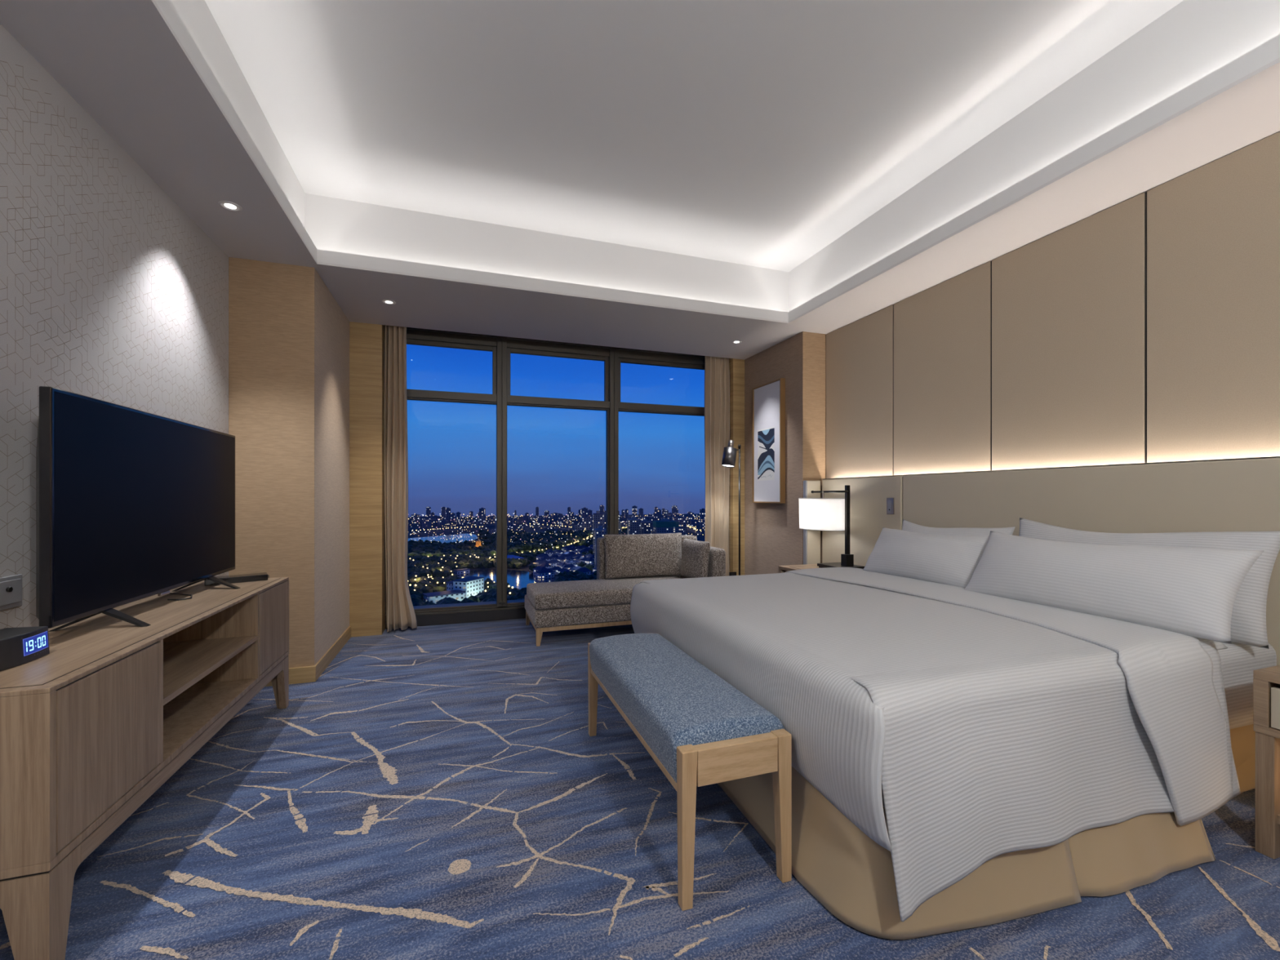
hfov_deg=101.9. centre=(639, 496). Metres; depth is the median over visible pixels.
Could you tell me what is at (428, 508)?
tower
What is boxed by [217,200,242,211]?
recessed light
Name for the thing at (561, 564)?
villa
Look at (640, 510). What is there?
tower
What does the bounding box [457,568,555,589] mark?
lake
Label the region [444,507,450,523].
tower
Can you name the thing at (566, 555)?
villa
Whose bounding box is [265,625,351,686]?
baseboard
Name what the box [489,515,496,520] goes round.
tower
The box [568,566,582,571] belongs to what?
villa
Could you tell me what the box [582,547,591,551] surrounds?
villa
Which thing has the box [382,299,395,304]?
recessed light
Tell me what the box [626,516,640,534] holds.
high rise
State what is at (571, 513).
tower
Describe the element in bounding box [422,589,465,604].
building
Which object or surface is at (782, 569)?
nightstand
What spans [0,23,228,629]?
wall
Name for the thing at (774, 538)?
wall
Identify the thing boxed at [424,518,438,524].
tower
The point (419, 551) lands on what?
park trees
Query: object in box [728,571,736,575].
wall socket
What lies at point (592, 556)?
villa
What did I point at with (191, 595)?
power cable
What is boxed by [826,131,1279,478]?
panelling
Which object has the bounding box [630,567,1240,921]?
duvet
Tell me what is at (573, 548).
villa
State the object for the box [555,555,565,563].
villa
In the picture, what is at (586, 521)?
tower
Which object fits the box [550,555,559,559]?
villa
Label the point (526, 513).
tower
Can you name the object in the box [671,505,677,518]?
tower
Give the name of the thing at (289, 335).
wall column
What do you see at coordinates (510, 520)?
tower
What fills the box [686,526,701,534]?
road
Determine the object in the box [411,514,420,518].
tower
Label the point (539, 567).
villa
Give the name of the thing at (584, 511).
tower
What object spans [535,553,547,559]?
villa
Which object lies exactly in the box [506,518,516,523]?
tower
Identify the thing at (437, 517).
tower
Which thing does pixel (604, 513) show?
tower
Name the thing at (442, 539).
lake
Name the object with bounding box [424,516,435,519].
tower
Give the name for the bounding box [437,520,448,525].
tower
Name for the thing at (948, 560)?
pillow
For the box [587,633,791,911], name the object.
bench
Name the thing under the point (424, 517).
tower
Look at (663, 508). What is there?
tower
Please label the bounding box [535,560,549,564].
villa
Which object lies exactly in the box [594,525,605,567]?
high rise
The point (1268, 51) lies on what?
trim
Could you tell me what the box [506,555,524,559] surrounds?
sports hall
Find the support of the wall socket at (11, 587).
attached to the wall at (110, 291)
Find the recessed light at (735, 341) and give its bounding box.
[731,340,742,343]
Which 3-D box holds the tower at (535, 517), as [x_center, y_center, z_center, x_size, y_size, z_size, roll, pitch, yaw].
[-396.411,82.828,1984.353,14.352,16.744,31.894,0,0,42]
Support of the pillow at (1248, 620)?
on the bed
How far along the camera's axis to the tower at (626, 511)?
1992.95 m
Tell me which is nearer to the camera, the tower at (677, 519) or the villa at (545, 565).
the villa at (545, 565)
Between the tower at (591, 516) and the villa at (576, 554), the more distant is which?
the tower at (591, 516)
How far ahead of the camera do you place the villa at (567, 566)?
629.26 m
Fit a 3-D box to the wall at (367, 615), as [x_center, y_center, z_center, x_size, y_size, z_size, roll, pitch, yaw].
[-2.415,-0.170,4.639,0.250,2.740,0.360,0,0,-19]
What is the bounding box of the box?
[204,572,269,586]
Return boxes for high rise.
[592,511,604,555]
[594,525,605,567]
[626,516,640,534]
[640,519,652,533]
[653,518,679,533]
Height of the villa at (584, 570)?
10.848 m
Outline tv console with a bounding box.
[0,577,288,959]
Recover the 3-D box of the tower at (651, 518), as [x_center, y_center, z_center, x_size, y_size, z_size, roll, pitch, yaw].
[35.924,77.211,1673.636,12.099,27.979,10.587,0,0,2]
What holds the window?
in the wall
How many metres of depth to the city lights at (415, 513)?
1525.07 m
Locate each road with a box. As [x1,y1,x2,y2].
[408,528,474,533]
[521,524,573,530]
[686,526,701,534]
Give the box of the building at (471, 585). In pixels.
[452,576,484,598]
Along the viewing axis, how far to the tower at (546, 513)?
2069.31 m
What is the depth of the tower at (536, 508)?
2097.79 m
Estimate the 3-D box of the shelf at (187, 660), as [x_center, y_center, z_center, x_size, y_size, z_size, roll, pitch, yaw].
[-1.924,0.689,2.068,0.412,0.022,0.845,0,0,-19]
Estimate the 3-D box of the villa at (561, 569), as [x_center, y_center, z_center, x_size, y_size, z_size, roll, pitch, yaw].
[-87.181,86.899,598.639,9.978,8.602,16.860,0,0,-39]
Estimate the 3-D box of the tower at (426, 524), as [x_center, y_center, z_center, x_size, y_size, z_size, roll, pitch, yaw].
[-624.094,81.699,1519.184,21.112,19.001,9.853,0,0,0]
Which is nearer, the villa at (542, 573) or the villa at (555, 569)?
the villa at (542, 573)
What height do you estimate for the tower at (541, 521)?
24.680 m
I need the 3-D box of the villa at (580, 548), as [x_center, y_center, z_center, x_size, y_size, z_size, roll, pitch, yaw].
[-100.422,85.971,841.302,11.852,10.458,11.852,0,0,-25]
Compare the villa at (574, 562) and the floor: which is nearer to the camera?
the floor
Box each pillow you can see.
[862,527,989,587]
[902,519,1015,536]
[964,530,1263,644]
[1018,517,1279,648]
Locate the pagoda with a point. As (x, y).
(478, 542)
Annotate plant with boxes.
[660,518,669,521]
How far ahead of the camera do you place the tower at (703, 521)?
1217.97 m
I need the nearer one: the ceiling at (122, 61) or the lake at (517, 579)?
the ceiling at (122, 61)
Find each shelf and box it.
[163,635,257,705]
[1277,813,1279,824]
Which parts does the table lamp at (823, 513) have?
lamp shade, arm, post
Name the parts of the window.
sash, sill, sill, head frame, sash, sash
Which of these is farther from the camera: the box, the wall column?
the wall column
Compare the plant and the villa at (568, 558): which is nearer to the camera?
the villa at (568, 558)
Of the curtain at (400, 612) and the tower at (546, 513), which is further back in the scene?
the tower at (546, 513)
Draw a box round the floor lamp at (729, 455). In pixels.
[721,440,741,575]
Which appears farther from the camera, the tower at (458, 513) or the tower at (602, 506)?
the tower at (602, 506)
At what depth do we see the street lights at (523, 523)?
1300.01 m
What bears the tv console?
on the floor
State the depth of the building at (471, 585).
456.79 m
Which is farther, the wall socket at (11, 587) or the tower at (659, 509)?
the tower at (659, 509)
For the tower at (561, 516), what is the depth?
1559.33 m
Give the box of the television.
[35,386,240,631]
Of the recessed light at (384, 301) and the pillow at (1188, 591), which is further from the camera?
the recessed light at (384, 301)
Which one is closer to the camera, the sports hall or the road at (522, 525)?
the sports hall
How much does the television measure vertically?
0.800 m
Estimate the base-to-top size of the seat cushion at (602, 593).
0.152 m
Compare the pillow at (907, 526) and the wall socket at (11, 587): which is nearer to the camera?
the wall socket at (11, 587)
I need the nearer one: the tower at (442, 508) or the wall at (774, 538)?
the wall at (774, 538)
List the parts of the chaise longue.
leg, leg, seat, plinth frame, backrest, armrest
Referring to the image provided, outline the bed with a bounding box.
[716,641,1276,939]
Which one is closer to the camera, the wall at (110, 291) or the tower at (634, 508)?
the wall at (110, 291)
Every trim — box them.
[155,0,1279,321]
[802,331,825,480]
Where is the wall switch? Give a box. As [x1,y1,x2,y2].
[886,497,893,514]
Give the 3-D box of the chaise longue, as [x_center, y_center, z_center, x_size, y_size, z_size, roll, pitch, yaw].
[-0.150,0.800,4.779,1.721,0.800,0.776,0,0,-19]
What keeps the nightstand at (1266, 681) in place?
on the floor
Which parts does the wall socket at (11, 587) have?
knob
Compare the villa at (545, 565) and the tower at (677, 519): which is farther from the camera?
the tower at (677, 519)
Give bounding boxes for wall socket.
[0,573,22,610]
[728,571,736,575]
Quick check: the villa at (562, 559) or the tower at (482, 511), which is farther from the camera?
the tower at (482, 511)
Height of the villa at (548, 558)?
11.444 m
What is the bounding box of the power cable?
[167,592,192,600]
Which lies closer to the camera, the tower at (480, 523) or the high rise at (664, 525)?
the high rise at (664, 525)
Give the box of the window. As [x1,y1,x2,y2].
[384,324,705,628]
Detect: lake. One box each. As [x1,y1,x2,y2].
[408,533,477,543]
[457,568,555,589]
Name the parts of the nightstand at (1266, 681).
leg, drawer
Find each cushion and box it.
[526,575,680,609]
[603,532,681,579]
[680,537,710,577]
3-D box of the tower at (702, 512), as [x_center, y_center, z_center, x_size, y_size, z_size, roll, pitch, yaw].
[177.862,62.276,1465.213,17.070,57.849,15.174,0,0,-3]
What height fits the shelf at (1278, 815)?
0.030 m
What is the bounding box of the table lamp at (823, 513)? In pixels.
[798,484,864,568]
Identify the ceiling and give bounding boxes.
[0,0,1279,359]
[204,0,1183,271]
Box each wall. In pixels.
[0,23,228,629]
[349,321,386,636]
[728,358,744,575]
[744,332,826,574]
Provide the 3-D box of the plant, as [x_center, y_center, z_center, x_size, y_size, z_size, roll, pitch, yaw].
[37.527,34.985,774.093,11.256,3.800,12.000,0,0,-8]
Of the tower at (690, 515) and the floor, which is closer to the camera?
the floor
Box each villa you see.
[533,565,546,574]
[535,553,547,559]
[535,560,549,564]
[536,568,555,578]
[539,562,551,568]
[540,555,552,561]
[543,549,555,556]
[546,560,560,567]
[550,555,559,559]
[550,566,560,574]
[551,552,561,555]
[555,549,564,554]
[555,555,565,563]
[556,562,565,568]
[557,568,565,574]
[560,553,574,557]
[560,564,575,569]
[563,546,574,552]
[564,555,576,564]
[567,560,578,566]
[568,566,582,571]
[571,546,577,553]
[573,553,584,557]
[574,546,582,553]
[574,555,582,562]
[577,567,591,574]
[579,556,594,565]
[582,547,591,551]
[586,554,594,559]
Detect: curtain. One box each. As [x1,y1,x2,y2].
[384,324,417,631]
[704,355,729,576]
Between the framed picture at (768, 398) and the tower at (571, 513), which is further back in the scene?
the tower at (571, 513)
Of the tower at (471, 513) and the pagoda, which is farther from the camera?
the tower at (471, 513)
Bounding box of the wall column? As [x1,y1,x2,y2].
[228,257,349,667]
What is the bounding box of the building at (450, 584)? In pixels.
[445,581,453,591]
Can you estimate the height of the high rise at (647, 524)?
54.106 m
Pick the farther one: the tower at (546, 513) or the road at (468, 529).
the tower at (546, 513)
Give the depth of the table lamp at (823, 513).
4.18 m
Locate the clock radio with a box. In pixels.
[0,626,49,671]
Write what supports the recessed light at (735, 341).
in the ceiling at (122, 61)
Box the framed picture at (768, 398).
[752,377,785,503]
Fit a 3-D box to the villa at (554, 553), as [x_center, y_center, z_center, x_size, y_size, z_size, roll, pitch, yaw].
[-122.482,86.810,760.097,13.698,8.781,10.186,0,0,-43]
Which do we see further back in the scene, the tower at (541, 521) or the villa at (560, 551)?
the tower at (541, 521)
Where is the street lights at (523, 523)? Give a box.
[412,523,700,556]
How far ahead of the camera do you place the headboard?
2.75 m
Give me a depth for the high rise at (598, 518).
759.40 m
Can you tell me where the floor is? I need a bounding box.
[0,617,1279,959]
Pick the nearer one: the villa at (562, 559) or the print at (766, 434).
the print at (766, 434)
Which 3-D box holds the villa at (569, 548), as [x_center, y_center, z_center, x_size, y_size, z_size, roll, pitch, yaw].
[-109.613,84.840,802.491,14.416,12.720,14.416,0,0,-30]
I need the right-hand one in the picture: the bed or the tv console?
the bed
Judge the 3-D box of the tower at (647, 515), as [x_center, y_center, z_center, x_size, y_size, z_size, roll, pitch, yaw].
[38.049,80.356,2058.742,24.098,21.688,11.246,0,0,7]
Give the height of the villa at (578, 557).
9.685 m
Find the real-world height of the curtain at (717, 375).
2.838 m
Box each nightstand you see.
[778,564,820,573]
[1253,665,1279,859]
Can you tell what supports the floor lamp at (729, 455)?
on the floor
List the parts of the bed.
mattress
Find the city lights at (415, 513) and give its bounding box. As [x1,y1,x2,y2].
[408,513,699,544]
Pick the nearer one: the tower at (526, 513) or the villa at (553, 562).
the villa at (553, 562)
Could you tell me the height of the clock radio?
0.082 m
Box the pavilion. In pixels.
[452,568,470,574]
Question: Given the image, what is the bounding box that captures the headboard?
[803,456,1279,665]
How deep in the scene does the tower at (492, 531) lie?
1160.78 m
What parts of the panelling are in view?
panel, panel, panel, panel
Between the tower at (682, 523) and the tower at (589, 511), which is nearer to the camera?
the tower at (682, 523)
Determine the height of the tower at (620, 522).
27.543 m
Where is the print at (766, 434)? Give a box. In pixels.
[757,426,774,480]
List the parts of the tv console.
leg, door, panel, rail, door, leg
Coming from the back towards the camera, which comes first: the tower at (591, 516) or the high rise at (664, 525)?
the tower at (591, 516)
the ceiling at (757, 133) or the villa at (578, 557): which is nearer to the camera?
the ceiling at (757, 133)
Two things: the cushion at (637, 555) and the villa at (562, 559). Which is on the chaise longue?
the cushion at (637, 555)
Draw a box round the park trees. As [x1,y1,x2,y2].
[407,526,626,606]
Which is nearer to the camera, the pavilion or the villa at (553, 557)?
the pavilion
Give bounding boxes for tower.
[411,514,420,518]
[418,515,427,521]
[422,520,431,528]
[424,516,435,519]
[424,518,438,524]
[426,506,431,516]
[430,515,440,519]
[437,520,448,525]
[441,506,446,519]
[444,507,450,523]
[450,512,455,521]
[456,511,460,524]
[469,511,473,517]
[476,520,483,526]
[479,507,485,523]
[488,528,496,533]
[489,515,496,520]
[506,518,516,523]
[507,516,513,528]
[522,515,527,524]
[524,512,528,521]
[531,515,539,520]
[535,506,538,516]
[537,516,546,524]
[544,510,549,519]
[553,513,558,523]
[559,513,563,526]
[568,509,570,521]
[570,511,573,519]
[573,524,584,531]
[578,509,581,518]
[581,507,587,524]
[582,516,590,530]
[587,509,591,516]
[591,515,593,529]
[599,504,604,513]
[603,511,605,526]
[618,520,621,530]
[622,509,624,522]
[624,508,628,519]
[631,505,637,518]
[638,507,643,519]
[646,514,653,519]
[648,515,653,524]
[654,506,657,515]
[657,508,661,520]
[662,507,665,518]
[666,512,673,520]
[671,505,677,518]
[673,517,680,521]
[678,519,686,534]
[687,511,693,524]
[689,519,697,526]
[699,508,705,528]
[701,518,705,535]
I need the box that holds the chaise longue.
[524,534,725,646]
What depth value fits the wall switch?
3.93 m
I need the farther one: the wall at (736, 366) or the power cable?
the wall at (736, 366)
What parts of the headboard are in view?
padded panel, padded panel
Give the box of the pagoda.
[475,538,481,546]
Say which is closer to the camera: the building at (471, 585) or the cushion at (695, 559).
the cushion at (695, 559)

